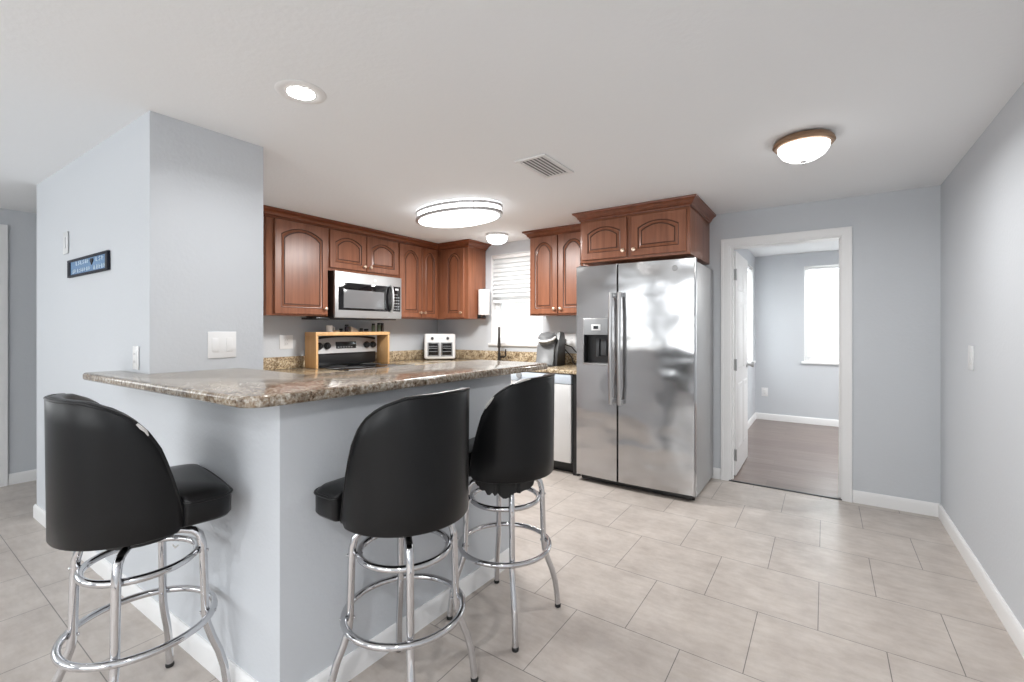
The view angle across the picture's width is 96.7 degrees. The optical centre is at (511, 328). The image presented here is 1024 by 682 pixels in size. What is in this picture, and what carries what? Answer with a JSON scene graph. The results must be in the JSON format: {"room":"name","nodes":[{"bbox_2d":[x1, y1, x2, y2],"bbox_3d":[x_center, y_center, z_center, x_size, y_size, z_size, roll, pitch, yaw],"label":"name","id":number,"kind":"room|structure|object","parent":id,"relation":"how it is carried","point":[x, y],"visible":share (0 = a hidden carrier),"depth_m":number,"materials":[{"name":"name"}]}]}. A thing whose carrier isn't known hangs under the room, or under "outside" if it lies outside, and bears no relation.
{"room":"kitchen","nodes":[
{"label":"kitchen","id":0,"kind":"room"},
{"bbox_2d":[0,208,36,473],"bbox_3d":[-4.282,0.150,3.638,0.140,2.260,7.546,0,0,35],"label":"wall","id":1,"kind":"structure","parent":0,"point":[22,226],"depth_m":3.80,"materials":[{"name":"grey paint"}]},
{"bbox_2d":[0,224,7,486],"bbox_3d":[-4.378,0.215,3.357,0.020,2.130,0.894,0,0,35],"label":"door frame","id":2,"kind":"structure","parent":1,"relation":"in","point":[3,228],"depth_m":3.70,"materials":[{"name":"white paint"}]},
{"bbox_2d":[8,469,36,484],"bbox_3d":[-3.144,1.235,5.159,0.014,0.090,3.470,0,0,35],"label":"baseboard","id":3,"kind":"structure","parent":1,"relation":"attached to","point":[30,475],"depth_m":3.79,"materials":[{"name":"white paint"}]},
{"bbox_2d":[37,110,262,590],"bbox_3d":[-2.288,0.150,2.776,1.925,2.260,0.543,0,0,35],"label":"wall column","id":4,"kind":"structure","parent":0,"point":[176,205],"depth_m":2.28,"materials":[{"name":"grey paint"}]},
{"bbox_2d":[63,231,68,254],"bbox_3d":[-2.666,-0.513,2.716,0.100,0.130,0.010,0,0,35],"label":"light switch","id":5,"kind":"object","parent":4,"relation":"attached to","point":[66,234],"visible":1,"depth_m":2.70,"materials":[{"name":"white plastic"}]},
{"bbox_2d":[67,250,109,277],"bbox_3d":[-2.326,-0.350,2.491,0.675,0.100,0.014,0,0,33],"label":"wall sign","id":6,"kind":"object","parent":4,"relation":"attached to","point":[100,261],"visible":1,"depth_m":2.46,"materials":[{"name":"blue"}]},
{"bbox_2d":[133,346,138,369],"bbox_3d":[-1.753,0.134,2.119,0.070,0.108,0.008,0,0,35],"label":"wall outlet","id":7,"kind":"object","parent":4,"relation":"attached to","point":[135,348],"visible":1,"depth_m":2.11,"materials":[{"name":"white plastic"}]},
{"bbox_2d":[133,350,135,364],"bbox_3d":[-1.755,0.134,2.117,0.034,0.068,0.003,0,0,35],"label":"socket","id":8,"kind":"object","parent":7,"relation":"attached to","point":[134,351],"depth_m":2.11,"materials":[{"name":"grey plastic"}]},
{"bbox_2d":[208,332,235,357],"bbox_3d":[-1.452,0.079,2.283,0.010,0.131,0.131,0,0,35],"label":"light switch","id":9,"kind":"object","parent":4,"relation":"attached to","point":[220,344],"visible":1,"depth_m":2.28,"materials":[{"name":"white plastic"}]},
{"bbox_2d":[150,374,510,681],"bbox_3d":[-0.815,0.758,2.266,1.079,1.043,1.289,0,0,35],"label":"wall","id":10,"kind":"structure","parent":0,"point":[277,567],"depth_m":1.61,"materials":[{"name":"grey paint"}]},
{"bbox_2d":[33,504,508,681],"bbox_3d":[-1.620,1.235,2.794,3.032,0.090,1.358,0,0,35],"label":"baseboard","id":11,"kind":"structure","parent":10,"relation":"attached to","point":[198,647],"depth_m":1.87,"materials":[{"name":"white paint"}]},
{"bbox_2d":[83,360,547,407],"bbox_3d":[-0.874,0.218,2.388,1.475,0.036,1.734,0,0,35],"label":"countertop","id":12,"kind":"structure","parent":10,"relation":"on","point":[233,387],"depth_m":1.79,"materials":[{"name":"stone"}]},
{"bbox_2d":[263,316,437,368],"bbox_3d":[-1.893,0.150,4.704,0.390,2.260,3.083,0,0,35],"label":"wall","id":13,"kind":"structure","parent":0,"point":[405,334],"depth_m":4.52,"materials":[{"name":"grey paint"}]},
{"bbox_2d":[263,356,304,369],"bbox_3d":[-2.267,0.304,3.796,0.020,0.109,1.148,0,0,35],"label":"backsplash","id":14,"kind":"structure","parent":13,"relation":"attached to","point":[270,363],"depth_m":4.09,"materials":[{"name":"stone"}]},
{"bbox_2d":[279,335,292,348],"bbox_3d":[-2.047,0.117,4.128,0.008,0.125,0.125,0,0,35],"label":"wall outlet","id":15,"kind":"object","parent":13,"relation":"attached to","point":[285,341],"visible":1,"depth_m":4.12,"materials":[{"name":"white plastic"}]},
{"bbox_2d":[263,216,327,316],"bbox_3d":[-1.935,-0.530,3.977,0.362,0.830,0.553,0,0,35],"label":"upper cabinet","id":16,"kind":"object","parent":13,"relation":"attached to","point":[295,254],"visible":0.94,"depth_m":3.86,"materials":[{"name":"brown wood"}]},
{"bbox_2d":[302,316,329,319],"bbox_3d":[-1.785,-0.100,4.139,0.230,0.028,0.140,0,0,35],"label":"light","id":17,"kind":"object","parent":16,"relation":"attached to","point":[307,317],"visible":1,"depth_m":4.10,"materials":[{"name":"black plastic"}]},
{"bbox_2d":[328,229,397,277],"bbox_3d":[-1.545,-0.740,4.544,0.362,0.410,0.822,0,0,35],"label":"upper cabinet","id":18,"kind":"object","parent":13,"relation":"attached to","point":[347,252],"visible":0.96,"depth_m":4.41,"materials":[{"name":"brown wood"}]},
{"bbox_2d":[325,270,400,319],"bbox_3d":[-1.512,-0.312,4.522,0.436,0.440,0.784,0,0,35],"label":"microwave","id":19,"kind":"object","parent":18,"relation":"attached to","point":[351,296],"visible":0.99,"depth_m":4.36,"materials":[{"name":"silver metal"}]},
{"bbox_2d":[263,205,490,250],"bbox_3d":[-1.244,-0.944,4.505,0.545,0.067,2.480,0,0,43],"label":"crown molding","id":20,"kind":"structure","parent":18,"relation":"attached to","point":[268,211],"depth_m":4.40,"materials":[{"name":"brown wood"}]},
{"bbox_2d":[398,243,437,318],"bbox_3d":[-1.140,-0.530,5.134,0.362,0.830,0.606,0,0,35],"label":"upper cabinet","id":21,"kind":"object","parent":13,"relation":"attached to","point":[417,266],"visible":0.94,"depth_m":5.03,"materials":[{"name":"brown wood"}]},
{"bbox_2d":[0,0,1023,243],"bbox_3d":[-1.739,-1.030,1.769,6.570,0.100,7.746,0,0,35],"label":"ceiling","id":22,"kind":"structure","parent":0,"point":[427,102],"depth_m":1.88,"materials":[{"name":"white paint"}]},
{"bbox_2d":[274,79,326,103],"bbox_3d":[-0.874,-0.977,1.884,0.196,0.006,0.196,0,0,35],"label":"recessed light","id":23,"kind":"object","parent":22,"relation":"in","point":[298,91],"visible":1,"depth_m":1.87,"materials":[{"name":"white plastic"}]},
{"bbox_2d":[416,198,502,227],"bbox_3d":[-0.442,-0.923,3.714,0.826,0.112,0.500,0,0,35],"label":"oval ceiling light","id":24,"kind":"object","parent":22,"relation":"attached to","point":[459,212],"visible":1,"depth_m":3.53,"materials":[{"name":"white"}]},
{"bbox_2d":[486,232,507,244],"bbox_3d":[-0.155,-0.927,4.718,0.236,0.103,0.236,0,0,35],"label":"dome ceiling light","id":25,"kind":"object","parent":22,"relation":"attached to","point":[496,238],"visible":1,"depth_m":4.64,"materials":[{"name":"white glass"}]},
{"bbox_2d":[514,153,573,178],"bbox_3d":[0.199,-0.973,2.739,0.205,0.012,0.360,0,0,35],"label":"ceiling vent","id":26,"kind":"object","parent":22,"relation":"in","point":[543,165],"visible":1,"depth_m":2.72,"materials":[{"name":"white metal"}]},
{"bbox_2d":[772,129,835,164],"bbox_3d":[1.497,-0.910,2.338,0.276,0.137,0.276,0,0,35],"label":"ceiling light","id":27,"kind":"object","parent":22,"relation":"attached to","point":[805,146],"visible":1,"depth_m":2.26,"materials":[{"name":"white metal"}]},
{"bbox_2d":[0,419,1023,681],"bbox_3d":[0.069,1.329,2.501,8.720,0.101,11.000,0,0,35],"label":"floor","id":28,"kind":"structure","parent":0,"point":[734,582],"depth_m":2.16,"materials":[{"name":"beige tile"}]},
{"bbox_2d":[43,393,232,681],"bbox_3d":[-1.211,0.738,1.490,0.482,1.082,0.462,0,0,38],"label":"bar stool","id":29,"kind":"object","parent":28,"relation":"on","point":[111,487],"visible":1,"depth_m":1.32,"materials":[{"name":"black leather"}]},
{"bbox_2d":[318,335,414,370],"bbox_3d":[-1.438,0.670,4.393,0.698,1.219,0.760,0,0,35],"label":"stove","id":30,"kind":"object","parent":28,"relation":"on","point":[345,350],"visible":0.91,"depth_m":4.51,"materials":[{"name":"silver metal"}]},
{"bbox_2d":[305,332,389,368],"bbox_3d":[-1.604,0.194,4.509,0.178,0.331,0.849,0,0,35],"label":"shelf","id":31,"kind":"object","parent":30,"relation":"on","point":[311,338],"visible":0.9,"depth_m":4.26,"materials":[{"name":"brown wood"}]},
{"bbox_2d":[326,325,334,331],"bbox_3d":[-1.723,-0.004,4.318,0.080,0.063,0.062,0,0,-24],"label":"cup","id":32,"kind":"object","parent":31,"relation":"on","point":[329,328],"visible":1,"depth_m":4.29,"materials":[{"name":"white ceramic"}]},
{"bbox_2d":[349,327,357,331],"bbox_3d":[-1.579,0.002,4.535,0.040,0.051,0.085,0,0,35],"label":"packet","id":33,"kind":"object","parent":31,"relation":"on","point":[351,329],"visible":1,"depth_m":4.50,"materials":[{"name":"beige"}]},
{"bbox_2d":[371,323,374,331],"bbox_3d":[-1.442,-0.015,4.734,0.038,0.085,0.038,0,0,35],"label":"spice jar","id":34,"kind":"object","parent":31,"relation":"on","point":[373,324],"visible":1,"depth_m":4.72,"materials":[{"name":"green glass"}]},
{"bbox_2d":[377,323,380,331],"bbox_3d":[-1.402,-0.018,4.792,0.038,0.091,0.038,0,0,35],"label":"spice jar","id":35,"kind":"object","parent":31,"relation":"on","point":[378,324],"visible":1,"depth_m":4.78,"materials":[{"name":"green glass"}]},
{"bbox_2d":[318,362,414,370],"bbox_3d":[-1.424,0.365,4.383,0.588,0.029,0.760,0,0,34],"label":"cooktop","id":36,"kind":"object","parent":30,"relation":"in","point":[346,366],"depth_m":4.38,"materials":[{"name":"black glass"}]},
{"bbox_2d":[314,387,477,681],"bbox_3d":[-0.369,0.738,1.576,0.444,1.082,0.467,0,0,35],"label":"bar stool","id":37,"kind":"object","parent":28,"relation":"on","point":[407,471],"visible":1,"depth_m":1.40,"materials":[{"name":"black leather"}]},
{"bbox_2d":[447,373,560,652],"bbox_3d":[-0.029,0.738,2.053,0.444,1.082,0.467,0,0,26],"label":"bar stool","id":38,"kind":"object","parent":28,"relation":"on","point":[511,448],"visible":0.92,"depth_m":1.87,"materials":[{"name":"black leather"}]},
{"bbox_2d":[511,372,572,471],"bbox_3d":[0.418,0.840,4.405,0.658,0.880,0.626,0,0,35],"label":"dishwasher","id":39,"kind":"object","parent":28,"relation":"on","point":[563,388],"visible":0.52,"depth_m":4.03,"materials":[{"name":"silver plastic"}]},
{"bbox_2d":[573,374,580,475],"bbox_3d":[0.721,0.839,4.215,0.050,0.883,0.595,0,0,35],"label":"filler panel","id":40,"kind":"object","parent":28,"relation":"on","point":[574,375],"visible":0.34,"depth_m":3.98,"materials":[{"name":"brown wood"}]},
{"bbox_2d":[576,256,720,499],"bbox_3d":[1.136,0.372,3.831,1.008,1.815,0.811,0,0,35],"label":"refrigerator","id":41,"kind":"object","parent":28,"relation":"on","point":[644,329],"depth_m":3.55,"materials":[{"name":"grey metal"}]},
{"bbox_2d":[729,480,852,501],"bbox_3d":[2.163,1.276,3.618,0.890,0.007,0.026,0,0,35],"label":"threshold","id":42,"kind":"object","parent":28,"relation":"on","point":[729,480],"visible":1,"depth_m":3.60,"materials":[{"name":"grey plastic"}]},
{"bbox_3d":[-2.006,0.838,3.611,0.643,0.884,1.140,0,0,34],"label":"base cabinet","id":43,"kind":"object","parent":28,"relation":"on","visible":0},
{"bbox_2d":[267,367,340,373],"bbox_3d":[-2.017,0.378,3.622,0.627,0.035,1.154,0,0,35],"label":"countertop","id":44,"kind":"structure","parent":43,"relation":"on","point":[303,370],"depth_m":3.95,"materials":[{"name":"stone"}]},
{"bbox_2d":[438,185,940,503],"bbox_3d":[1.029,0.150,4.481,4.680,2.260,0.140,0,0,35],"label":"wall","id":45,"kind":"structure","parent":0,"point":[896,235],"depth_m":3.27,"materials":[{"name":"grey paint"}]},
{"bbox_2d":[421,247,485,319],"bbox_3d":[-0.726,-0.530,5.377,0.763,0.830,0.368,0,0,35],"label":"upper cabinet","id":46,"kind":"object","parent":45,"relation":"attached to","point":[461,271],"visible":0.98,"depth_m":5.16,"materials":[{"name":"brown wood"}]},
{"bbox_2d":[477,288,489,318],"bbox_3d":[-0.321,-0.292,5.171,0.136,0.345,0.130,0,0,35],"label":"paper towel holder","id":47,"kind":"object","parent":46,"relation":"attached to","point":[483,294],"visible":1,"depth_m":5.12,"materials":[{"name":"white paper"}]},
{"bbox_2d":[375,349,575,363],"bbox_3d":[-0.288,0.304,4.690,2.268,0.109,1.004,0,0,35],"label":"backsplash","id":48,"kind":"structure","parent":45,"relation":"attached to","point":[407,354],"depth_m":5.21,"materials":[{"name":"stone"}]},
{"bbox_2d":[488,251,542,346],"bbox_3d":[0.074,-0.330,5.113,0.750,1.040,0.160,0,0,35],"label":"window","id":49,"kind":"structure","parent":45,"relation":"in","point":[496,308],"depth_m":5.27,"materials":[{"name":"white paint"}]},
{"bbox_2d":[493,252,529,302],"bbox_3d":[0.063,-0.570,5.097,0.666,0.544,0.050,0,0,35],"label":"window blind","id":50,"kind":"object","parent":49,"relation":"attached to","point":[511,276],"visible":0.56,"depth_m":5.13,"materials":[{"name":"white paint"}]},
{"bbox_2d":[530,232,588,315],"bbox_3d":[0.560,-0.540,4.493,0.737,0.810,0.368,0,0,35],"label":"upper cabinet","id":51,"kind":"object","parent":45,"relation":"attached to","point":[554,260],"visible":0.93,"depth_m":4.41,"materials":[{"name":"brown wood"}]},
{"bbox_2d":[564,333,575,346],"bbox_3d":[0.579,0.113,4.700,0.170,0.135,0.008,0,0,35],"label":"wall outlet","id":52,"kind":"object","parent":45,"relation":"attached to","point":[570,338],"visible":0.64,"depth_m":4.68,"materials":[{"name":"white plastic"}]},
{"bbox_2d":[565,339,575,364],"bbox_3d":[0.611,0.229,4.599,0.064,0.258,0.305,0,0,-42],"label":"power cord","id":53,"kind":"object","parent":45,"relation":"hanging from","point":[565,339],"visible":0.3,"depth_m":4.61,"materials":[{"name":"black plastic"}]},
{"bbox_2d":[522,194,715,238],"bbox_3d":[0.821,-0.944,4.088,1.748,0.067,0.737,0,0,35],"label":"crown molding","id":54,"kind":"structure","parent":45,"relation":"attached to","point":[693,200],"depth_m":3.65,"materials":[{"name":"brown wood"}]},
{"bbox_2d":[581,206,709,265],"bbox_3d":[1.129,-0.751,3.878,0.892,0.387,0.738,0,0,35],"label":"upper cabinet","id":55,"kind":"object","parent":45,"relation":"attached to","point":[681,232],"visible":0.96,"depth_m":3.59,"materials":[{"name":"brown wood"}]},
{"bbox_2d":[734,251,753,475],"bbox_3d":[2.113,0.296,4.226,0.172,1.943,0.762,0,0,35],"label":"door","id":56,"kind":"structure","parent":45,"relation":"in","point":[741,363],"depth_m":4.14,"materials":[{"name":"white paint"}]},
{"bbox_2d":[721,226,851,502],"bbox_3d":[2.185,0.261,3.674,0.896,2.039,0.162,0,0,35],"label":"door frame","id":57,"kind":"structure","parent":45,"relation":"attached to","point":[845,232],"depth_m":3.54,"materials":[{"name":"white paint"}]},
{"bbox_2d":[852,490,938,516],"bbox_3d":[2.716,1.235,3.229,0.481,0.090,0.014,0,0,35],"label":"baseboard","id":58,"kind":"structure","parent":45,"relation":"attached to","point":[861,497],"depth_m":3.22,"materials":[{"name":"white paint"}]},
{"bbox_2d":[734,249,754,419],"bbox_3d":[2.607,0.125,5.365,0.140,2.310,3.104,0,0,35],"label":"wall","id":59,"kind":"structure","parent":0,"point":[745,253],"depth_m":6.26,"materials":[{"name":"grey paint"}]},
{"bbox_2d":[748,264,755,365],"bbox_3d":[3.149,-0.190,6.117,0.160,1.320,0.610,0,0,35],"label":"window","id":60,"kind":"structure","parent":59,"relation":"in","point":[750,359],"depth_m":6.32,"materials":[{"name":"white paint"}]},
{"bbox_2d":[748,266,751,356],"bbox_3d":[3.166,-0.226,6.106,0.042,1.212,0.526,0,0,35],"label":"window blind","id":61,"kind":"object","parent":60,"relation":"attached to","point":[749,268],"visible":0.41,"depth_m":6.21,"materials":[{"name":"white paint"}]},
{"bbox_2d":[748,240,838,256],"bbox_3d":[4.166,-1.080,4.384,4.100,0.100,3.254,0,0,35],"label":"ceiling","id":62,"kind":"structure","parent":0,"point":[829,245],"depth_m":5.90,"materials":[{"name":"white paint"}]},
{"bbox_2d":[755,250,838,419],"bbox_3d":[5.090,0.125,5.481,3.820,2.310,0.140,0,0,35],"label":"wall","id":63,"kind":"structure","parent":0,"point":[795,388],"depth_m":6.28,"materials":[{"name":"grey paint"}]},
{"bbox_2d":[761,388,767,395],"bbox_3d":[3.572,0.890,6.433,0.080,0.120,0.008,0,0,35],"label":"wall outlet","id":64,"kind":"object","parent":63,"relation":"attached to","point":[764,391],"visible":1,"depth_m":6.43,"materials":[{"name":"white plastic"}]},
{"bbox_2d":[748,412,838,428],"bbox_3d":[4.164,1.235,4.222,3.720,0.090,2.984,0,0,35],"label":"baseboard","id":65,"kind":"structure","parent":63,"relation":"attached to","point":[766,416],"depth_m":6.19,"materials":[{"name":"white paint"}]},
{"bbox_2d":[801,264,838,364],"bbox_3d":[4.340,-0.190,5.972,0.912,1.320,0.160,0,0,35],"label":"window","id":66,"kind":"structure","parent":63,"relation":"in","point":[809,360],"depth_m":6.14,"materials":[{"name":"white paint"}]},
{"bbox_2d":[805,266,838,357],"bbox_3d":[4.326,-0.226,5.952,0.828,1.212,0.050,0,0,35],"label":"window blind","id":67,"kind":"object","parent":66,"relation":"attached to","point":[822,311],"visible":0.43,"depth_m":6.08,"materials":[{"name":"white paint"}]},
{"bbox_2d":[941,82,1023,628],"bbox_3d":[0.918,0.150,0.064,0.140,2.260,7.546,0,0,35],"label":"wall","id":68,"kind":"structure","parent":0,"point":[982,197],"depth_m":2.22,"materials":[{"name":"grey paint"}]},
{"bbox_2d":[968,345,973,370],"bbox_3d":[2.463,0.155,2.445,0.010,0.130,0.100,0,0,35],"label":"light switch","id":69,"kind":"object","parent":68,"relation":"attached to","point":[970,348],"visible":1,"depth_m":2.42,"materials":[{"name":"white plastic"}]},
{"bbox_2d":[938,504,1023,658],"bbox_3d":[0.815,1.235,0.050,0.014,0.090,7.406,0,0,35],"label":"baseboard","id":70,"kind":"structure","parent":68,"relation":"attached to","point":[1008,619],"depth_m":2.17,"materials":[{"name":"white paint"}]},
{"bbox_3d":[-0.239,0.838,4.852,0.910,0.884,0.654,0,0,34],"label":"base cabinet","id":71,"kind":"object","parent":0,"visible":0},
{"bbox_2d":[390,358,575,374],"bbox_3d":[-0.288,0.378,4.685,2.272,0.035,1.011,0,0,35],"label":"countertop","id":72,"kind":"structure","parent":71,"relation":"on","point":[567,368],"depth_m":4.75,"materials":[{"name":"stone"}]},
{"bbox_2d":[424,334,454,359],"bbox_3d":[-0.855,0.207,5.377,0.356,0.304,0.303,0,0,-12],"label":"toaster","id":73,"kind":"object","parent":72,"relation":"on","point":[436,346],"visible":1,"depth_m":5.25,"materials":[{"name":"white plastic"}]},
{"bbox_2d":[497,327,505,360],"bbox_3d":[-0.113,0.166,4.993,0.104,0.386,0.196,0,0,-5],"label":"faucet","id":74,"kind":"object","parent":72,"relation":"on","point":[499,356],"visible":0.91,"depth_m":5.00,"materials":[{"name":"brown metal"}]},
{"bbox_2d":[536,332,564,366],"bbox_3d":[0.370,0.194,4.508,0.222,0.331,0.300,0,0,27],"label":"coffee maker","id":75,"kind":"object","parent":72,"relation":"on","point":[551,346],"visible":0.94,"depth_m":4.43,"materials":[{"name":"grey metal"}]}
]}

